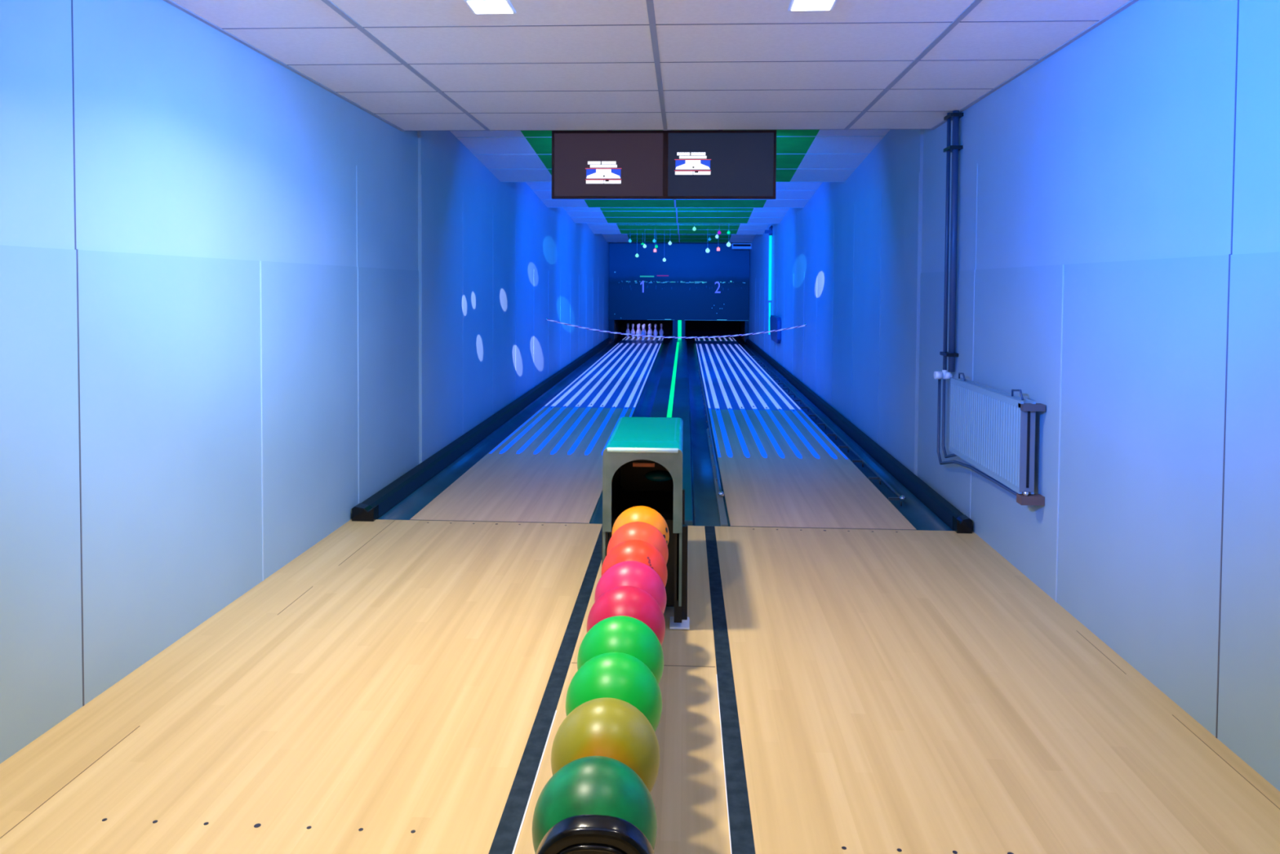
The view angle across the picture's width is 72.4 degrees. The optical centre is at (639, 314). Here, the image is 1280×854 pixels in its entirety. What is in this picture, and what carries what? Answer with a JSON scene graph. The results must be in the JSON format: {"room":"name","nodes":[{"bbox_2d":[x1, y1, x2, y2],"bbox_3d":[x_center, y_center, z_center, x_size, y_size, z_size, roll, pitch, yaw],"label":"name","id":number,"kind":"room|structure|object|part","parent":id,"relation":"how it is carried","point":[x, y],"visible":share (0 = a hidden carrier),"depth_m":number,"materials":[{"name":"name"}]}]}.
{"room":"games hall","nodes":[
{"label":"games hall","id":0,"kind":"room"},
{"bbox_2d":[0,0,608,764],"bbox_3d":[-1.481,-0.395,10.482,0.144,3.120,29.200,0,2,3],"label":"wall","id":1,"kind":"structure","parent":0,"point":[241,302],"depth_m":3.54,"materials":[{"name":"paint"}]},
{"bbox_2d":[545,317,806,337],"bbox_3d":[0.458,0.198,12.030,3.624,0.261,0.040,1,2,9],"label":"rope","id":2,"kind":"object","parent":1,"relation":"attached to","point":[546,318],"visible":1,"depth_m":12.03,"materials":[{"name":"white fabric"}]},
{"bbox_2d":[0,519,1279,853],"bbox_3d":[-0.139,1.431,0.479,3.828,0.122,9.253,0,2,3],"label":"floor","id":3,"kind":"structure","parent":0,"point":[394,686],"depth_m":2.80,"materials":[{"name":"brown wood"}]},
{"bbox_2d":[535,814,654,853],"bbox_3d":[-0.015,1.033,2.503,0.212,0.548,2.308,0,2,3],"label":"ball rack","id":4,"kind":"object","parent":3,"relation":"on","point":[580,833],"visible":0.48,"depth_m":1.35,"materials":[{"name":"black plastic"}]},
{"bbox_2d":[532,755,657,853],"bbox_3d":[-0.079,0.889,1.522,0.217,0.217,0.217,0,2,3],"label":"ball","id":5,"kind":"object","parent":4,"relation":"on","point":[590,784],"visible":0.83,"depth_m":1.48,"materials":[{"name":"green plastic"}]},
{"bbox_2d":[551,697,659,792],"bbox_3d":[-0.069,0.882,1.744,0.217,0.217,0.217,0,2,3],"label":"ball","id":6,"kind":"object","parent":4,"relation":"on","point":[614,728],"visible":0.59,"depth_m":1.69,"materials":[{"name":"yellow plastic"}]},
{"bbox_2d":[565,652,662,731],"bbox_3d":[-0.059,0.875,1.966,0.217,0.217,0.217,0,2,3],"label":"ball","id":7,"kind":"object","parent":4,"relation":"on","point":[624,677],"visible":0.55,"depth_m":1.91,"materials":[{"name":"green plastic"}]},
{"bbox_2d":[577,615,663,684],"bbox_3d":[-0.049,0.868,2.188,0.217,0.217,0.217,0,2,3],"label":"ball","id":8,"kind":"object","parent":4,"relation":"on","point":[631,636],"visible":0.56,"depth_m":2.14,"materials":[{"name":"green plastic"}]},
{"bbox_2d":[586,585,665,644],"bbox_3d":[-0.039,0.861,2.410,0.217,0.217,0.217,0,2,3],"label":"ball","id":9,"kind":"object","parent":4,"relation":"on","point":[633,602],"visible":0.48,"depth_m":2.36,"materials":[{"name":"pink plastic"}]},
{"bbox_2d":[594,560,666,613],"bbox_3d":[-0.029,0.854,2.632,0.217,0.217,0.217,0,2,3],"label":"ball","id":10,"kind":"object","parent":4,"relation":"on","point":[639,575],"visible":0.51,"depth_m":2.58,"materials":[{"name":"pink plastic"}]},
{"bbox_2d":[600,539,667,586],"bbox_3d":[-0.018,0.847,2.855,0.217,0.217,0.217,0,2,3],"label":"ball","id":11,"kind":"object","parent":4,"relation":"on","point":[637,550],"visible":0.5,"depth_m":2.81,"materials":[{"name":"red plastic"}]},
{"bbox_2d":[606,521,668,564],"bbox_3d":[-0.008,0.840,3.077,0.217,0.217,0.217,0,2,3],"label":"ball","id":12,"kind":"object","parent":4,"relation":"on","point":[641,531],"visible":0.39,"depth_m":3.03,"materials":[{"name":"plastic"}]},
{"bbox_2d":[611,506,669,545],"bbox_3d":[0.002,0.833,3.299,0.217,0.217,0.217,0,2,3],"label":"ball","id":13,"kind":"object","parent":4,"relation":"on","point":[649,515],"visible":0.44,"depth_m":3.25,"materials":[{"name":"orange plastic"}]},
{"bbox_2d":[601,417,689,629],"bbox_3d":[0.036,0.892,3.934,0.376,0.742,0.858,0,2,3],"label":"ball return machine","id":14,"kind":"object","parent":3,"relation":"on","point":[642,456],"visible":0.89,"depth_m":3.71,"materials":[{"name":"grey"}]},
{"bbox_3d":[-0.146,1.071,3.648,0.044,0.400,0.043,0,2,3],"label":"leg","id":15,"kind":"part","parent":14,"relation":"part of","materials":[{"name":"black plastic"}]},
{"bbox_3d":[0.010,0.707,3.515,0.320,0.338,0.014,0,2,3],"label":"panel","id":16,"kind":"part","parent":14,"relation":"part of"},
{"bbox_3d":[0.015,0.621,3.611,0.090,0.015,0.012,0,2,3],"label":"brown plate","id":17,"kind":"part","parent":14,"relation":"part of","materials":[{"name":"brown"}]},
{"bbox_3d":[0.032,1.043,3.943,0.318,0.400,0.810,0,2,3],"label":"frame","id":18,"kind":"part","parent":14,"relation":"part of","materials":[{"name":"black plastic"}]},
{"bbox_3d":[0.163,1.269,3.598,0.080,0.009,0.120,0,2,3],"label":"foot plate","id":19,"kind":"part","parent":14,"relation":"part of","materials":[{"name":"white plastic"}]},
{"bbox_3d":[0.206,1.053,4.280,0.044,0.400,0.043,0,2,3],"label":"leg","id":20,"kind":"part","parent":14,"relation":"part of","materials":[{"name":"black plastic"}]},
{"bbox_3d":[0.185,1.074,3.631,0.044,0.400,0.043,0,2,3],"label":"leg","id":21,"kind":"part","parent":14,"relation":"part of","materials":[{"name":"black plastic"}]},
{"bbox_2d":[409,519,906,529],"bbox_3d":[0.113,1.236,5.102,2.958,0.020,0.009,0,2,3],"label":"trim","id":22,"kind":"structure","parent":3,"relation":"attached to","point":[410,519],"depth_m":5.08,"materials":[{"name":"black"}]},
{"bbox_2d":[163,0,1138,243],"bbox_3d":[0.384,-1.618,10.300,3.828,0.456,29.104,0,2,3],"label":"ceiling","id":23,"kind":"structure","parent":0,"point":[831,85],"depth_m":4.27,"materials":[{"name":"tile"}]},
{"bbox_2d":[463,0,515,13],"bbox_3d":[-0.570,-1.175,3.338,0.166,0.010,0.166,0,2,3],"label":"recessed light","id":24,"kind":"object","parent":23,"relation":"in","point":[477,6],"visible":1,"depth_m":3.33,"materials":[{"name":"white plastic"}]},
{"bbox_2d":[551,130,666,199],"bbox_3d":[-0.216,-1.183,6.128,0.793,0.753,0.107,0,2,3],"label":"monitor","id":25,"kind":"object","parent":23,"relation":"hanging from","point":[586,164],"visible":0.97,"depth_m":6.08,"materials":[{"name":"black plastic"}]},
{"bbox_2d":[585,161,621,183],"bbox_3d":[-0.254,-0.987,6.087,0.253,0.154,0.003,0,2,3],"label":"picture","id":26,"kind":"object","parent":25,"relation":"attached to","point":[596,172],"depth_m":6.09,"materials":[{"name":"white"}]},
{"bbox_2d":[635,229,638,257],"bbox_3d":[-0.060,-1.458,17.989,0.072,0.574,0.072,0,2,3],"label":"hanging ornament","id":27,"kind":"object","parent":23,"relation":"hanging from","point":[637,254],"visible":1,"depth_m":17.98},
{"bbox_2d":[653,227,656,252],"bbox_3d":[0.306,-1.508,17.769,0.065,0.492,0.065,0,2,3],"label":"hanging ornament","id":28,"kind":"object","parent":23,"relation":"hanging from","point":[655,249],"visible":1,"depth_m":17.76,"materials":[{"name":"orange"}]},
{"bbox_2d":[665,129,776,199],"bbox_3d":[0.560,-1.177,6.089,0.761,0.753,0.107,0,2,3],"label":"monitor","id":29,"kind":"object","parent":23,"relation":"hanging from","point":[700,164],"visible":0.94,"depth_m":6.04,"materials":[{"name":"black plastic"}]},
{"bbox_2d":[674,152,711,174],"bbox_3d":[0.365,-1.044,6.054,0.253,0.154,0.003,0,2,3],"label":"picture","id":30,"kind":"object","parent":29,"relation":"attached to","point":[685,163],"depth_m":6.05,"materials":[{"name":"white"}]},
{"bbox_2d":[788,0,837,10],"bbox_3d":[0.648,-1.165,3.276,0.166,0.010,0.166,0,2,3],"label":"recessed light","id":31,"kind":"object","parent":23,"relation":"in","point":[795,5],"visible":1,"depth_m":3.29,"materials":[{"name":"white plastic"}]},
{"bbox_2d":[615,337,742,343],"bbox_3d":[0.605,1.025,15.055,3.828,0.055,19.947,0,2,3],"label":"floor","id":32,"kind":"structure","parent":0,"point":[690,340],"depth_m":23.98,"materials":[{"name":"black"}]},
{"bbox_2d":[351,337,613,521],"bbox_3d":[-1.186,0.940,13.782,0.131,0.166,17.325,0,2,3],"label":"edge capping","id":33,"kind":"object","parent":32,"relation":"on","point":[373,508],"visible":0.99,"depth_m":6.89,"materials":[{"name":"black plastic"}]},
{"bbox_2d":[377,340,617,519],"bbox_3d":[-1.023,0.985,13.801,0.195,0.076,17.273,0,2,3],"label":"gutter","id":34,"kind":"object","parent":32,"relation":"on","point":[415,502],"visible":0.54,"depth_m":7.34,"materials":[{"name":"plastic"}]},
{"bbox_2d":[410,336,664,523],"bbox_3d":[-0.344,0.960,14.707,1.065,0.087,19.135,0,2,3],"label":"lane","id":35,"kind":"object","parent":32,"relation":"on","point":[548,468],"visible":0.89,"depth_m":7.10,"materials":[{"name":"brown wood"}]},
{"bbox_2d":[626,323,630,337],"bbox_3d":[-0.330,0.433,23.915,0.121,0.381,0.121,0,2,3],"label":"pin","id":36,"kind":"object","parent":35,"relation":"on","point":[628,331],"visible":0.96,"depth_m":23.88,"materials":[{"name":"white plastic"}]},
{"bbox_2d":[631,323,635,337],"bbox_3d":[-0.192,0.442,23.644,0.121,0.381,0.121,0,2,3],"label":"pin","id":37,"kind":"object","parent":35,"relation":"on","point":[633,331],"visible":0.94,"depth_m":23.61,"materials":[{"name":"white plastic"}]},
{"bbox_2d":[635,324,639,338],"bbox_3d":[-0.053,0.452,23.373,0.121,0.381,0.121,0,2,3],"label":"pin","id":38,"kind":"object","parent":35,"relation":"on","point":[637,332],"visible":0.95,"depth_m":23.34,"materials":[{"name":"white plastic"}]},
{"bbox_2d":[640,324,645,338],"bbox_3d":[0.086,0.461,23.102,0.121,0.381,0.121,0,2,3],"label":"pin","id":39,"kind":"object","parent":35,"relation":"on","point":[642,332],"visible":0.98,"depth_m":23.07,"materials":[{"name":"white plastic"}]},
{"bbox_2d":[647,324,651,338],"bbox_3d":[0.252,0.454,23.357,0.121,0.381,0.121,0,2,3],"label":"pin","id":40,"kind":"object","parent":35,"relation":"on","point":[649,332],"visible":0.94,"depth_m":23.33,"materials":[{"name":"white plastic"}]},
{"bbox_2d":[653,324,657,337],"bbox_3d":[0.417,0.447,23.613,0.121,0.381,0.121,0,2,3],"label":"pin","id":41,"kind":"object","parent":35,"relation":"on","point":[655,332],"visible":0.95,"depth_m":23.58,"materials":[{"name":"white plastic"}]},
{"bbox_2d":[658,323,663,336],"bbox_3d":[0.583,0.440,23.869,0.121,0.381,0.121,0,2,3],"label":"pin","id":42,"kind":"object","parent":35,"relation":"on","point":[661,331],"visible":0.89,"depth_m":23.84,"materials":[{"name":"white plastic"}]},
{"bbox_2d":[608,320,621,342],"bbox_3d":[-0.670,0.397,23.719,0.140,0.625,2.540,0,2,3],"label":"panel","id":43,"kind":"object","parent":32,"relation":"on","point":[615,326],"visible":0.64,"depth_m":22.79,"materials":[{"name":"black plastic"}]},
{"bbox_2d":[589,342,669,524],"bbox_3d":[0.237,0.994,13.737,0.192,0.076,17.273,0,2,3],"label":"gutter","id":44,"kind":"object","parent":32,"relation":"on","point":[643,408],"visible":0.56,"depth_m":11.53,"materials":[{"name":"plastic"}]},
{"bbox_2d":[649,339,693,525],"bbox_3d":[0.542,0.979,13.721,0.415,0.111,17.273,0,2,3],"label":"divider","id":45,"kind":"object","parent":32,"relation":"on","point":[672,396],"visible":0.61,"depth_m":10.47,"materials":[{"name":"plastic"}]},
{"bbox_2d":[672,320,684,340],"bbox_3d":[1.057,0.410,23.621,0.320,0.625,2.560,0,2,3],"label":"panel","id":46,"kind":"object","parent":32,"relation":"on","point":[678,326],"visible":0.79,"depth_m":22.36,"materials":[{"name":"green plastic"}]},
{"bbox_2d":[686,341,730,526],"bbox_3d":[0.858,0.999,13.706,0.214,0.076,17.273,0,2,3],"label":"gutter","id":47,"kind":"object","parent":32,"relation":"on","point":[705,510],"visible":0.63,"depth_m":7.36,"materials":[{"name":"plastic"}]},
{"bbox_2d":[694,344,728,526],"bbox_3d":[0.901,0.973,13.041,0.047,0.076,15.935,0,2,3],"label":"rail","id":48,"kind":"object","parent":47,"relation":"on","point":[719,494],"visible":1,"depth_m":6.46,"materials":[{"name":"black metal"}]},
{"bbox_3d":[0.923,0.950,13.382,0.017,0.022,15.250,0,2,3],"label":"rail","id":49,"kind":"part","parent":48,"relation":"part of","materials":[{"name":"silver metal"}]},
{"bbox_3d":[0.534,1.184,5.760,0.038,0.040,0.039,0,2,3],"label":"knob","id":50,"kind":"part","parent":48,"relation":"part of","materials":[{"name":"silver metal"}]},
{"bbox_2d":[738,320,748,343],"bbox_3d":[2.783,0.423,23.544,0.096,0.625,2.540,0,2,3],"label":"panel","id":51,"kind":"object","parent":32,"relation":"on","point":[743,325],"visible":0.64,"depth_m":22.88,"materials":[{"name":"black plastic"}]},
{"bbox_2d":[694,337,916,529],"bbox_3d":[1.546,0.974,14.611,1.065,0.087,19.135,0,2,3],"label":"lane","id":52,"kind":"object","parent":32,"relation":"on","point":[778,468],"visible":0.94,"depth_m":7.02,"materials":[{"name":"brown wood"}]},
{"bbox_2d":[739,342,952,530],"bbox_3d":[2.135,1.009,13.641,0.208,0.076,17.273,0,2,3],"label":"gutter","id":53,"kind":"object","parent":32,"relation":"on","point":[922,517],"visible":0.46,"depth_m":6.89,"materials":[{"name":"plastic"}]},
{"bbox_2d":[743,344,906,506],"bbox_3d":[2.067,0.977,13.309,0.102,0.076,15.280,0,2,3],"label":"rail","id":54,"kind":"object","parent":53,"relation":"on","point":[902,498],"visible":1,"depth_m":7.73,"materials":[{"name":"grey metal"}]},
{"bbox_3d":[1.710,1.199,5.701,0.038,0.040,0.039,0,2,3],"label":"knob","id":55,"kind":"part","parent":54,"relation":"part of","materials":[{"name":"silver metal"}]},
{"bbox_2d":[745,338,972,533],"bbox_3d":[2.281,0.966,13.606,0.085,0.165,17.325,0,2,3],"label":"edge capping","id":56,"kind":"object","parent":32,"relation":"on","point":[959,522],"visible":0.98,"depth_m":6.70,"materials":[{"name":"black plastic"}]},
{"bbox_2d":[621,320,738,338],"bbox_3d":[1.125,-0.842,25.011,3.868,3.120,0.100,0,2,3],"label":"wall","id":57,"kind":"structure","parent":0,"point":[693,328],"depth_m":24.98,"materials":[{"name":"black"}]},
{"bbox_2d":[745,0,1279,791],"bbox_3d":[2.238,-0.367,10.293,0.144,3.120,29.200,0,2,3],"label":"wall","id":58,"kind":"structure","parent":0,"point":[1118,242],"depth_m":3.39,"materials":[{"name":"paint"}]},
{"bbox_2d":[608,242,749,320],"bbox_3d":[1.021,-0.833,22.285,3.636,1.965,0.074,0,2,3],"label":"panel","id":59,"kind":"object","parent":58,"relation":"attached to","point":[692,283],"visible":1,"depth_m":22.26,"materials":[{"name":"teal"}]},
{"bbox_2d":[731,243,751,248],"bbox_3d":[2.519,-1.689,21.733,0.480,0.140,0.250,0,2,3],"label":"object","id":60,"kind":"object","parent":58,"relation":"attached to","point":[734,246],"visible":1,"depth_m":21.62,"materials":[{"name":"white plastic"}]},
{"bbox_2d":[764,225,773,334],"bbox_3d":[2.425,-0.649,16.486,0.160,2.053,0.080,0,2,3],"label":"tube","id":61,"kind":"object","parent":58,"relation":"attached to","point":[770,231],"visible":0.95,"depth_m":16.46,"materials":[{"name":"teal plastic"}]},
{"bbox_2d":[769,315,781,343],"bbox_3d":[2.392,0.255,15.462,0.072,0.450,1.297,0,2,3],"label":"wall heater","id":62,"kind":"object","parent":58,"relation":"attached to","point":[775,321],"visible":0.94,"depth_m":15.03,"materials":[{"name":"blue"}]},
{"bbox_2d":[933,110,963,378],"bbox_3d":[1.879,-0.414,5.341,0.115,1.629,0.140,0,2,3],"label":"pipe","id":63,"kind":"object","parent":58,"relation":"attached to","point":[955,115],"visible":0.99,"depth_m":5.30,"materials":[{"name":"grey metal"}]},
{"bbox_3d":[1.868,0.371,5.396,0.100,0.057,0.048,0,2,3],"label":"valve knob","id":64,"kind":"part","parent":63,"relation":"part of","materials":[{"name":"white plastic"}]},
{"bbox_2d":[937,372,1045,505],"bbox_3d":[1.840,0.646,4.754,0.107,0.621,1.499,0,2,3],"label":"radiator","id":65,"kind":"object","parent":58,"relation":"attached to","point":[992,429],"visible":0.99,"depth_m":4.38,"materials":[{"name":"metal"}]},
{"bbox_3d":[1.785,0.599,4.571,0.015,0.428,1.070,0,2,3],"label":"panel","id":66,"kind":"part","parent":65,"relation":"part of","materials":[{"name":"paint"}]},
{"bbox_3d":[1.841,0.600,4.568,0.013,0.428,1.070,0,2,3],"label":"panel","id":67,"kind":"part","parent":65,"relation":"part of","materials":[{"name":"paint"}]}
]}

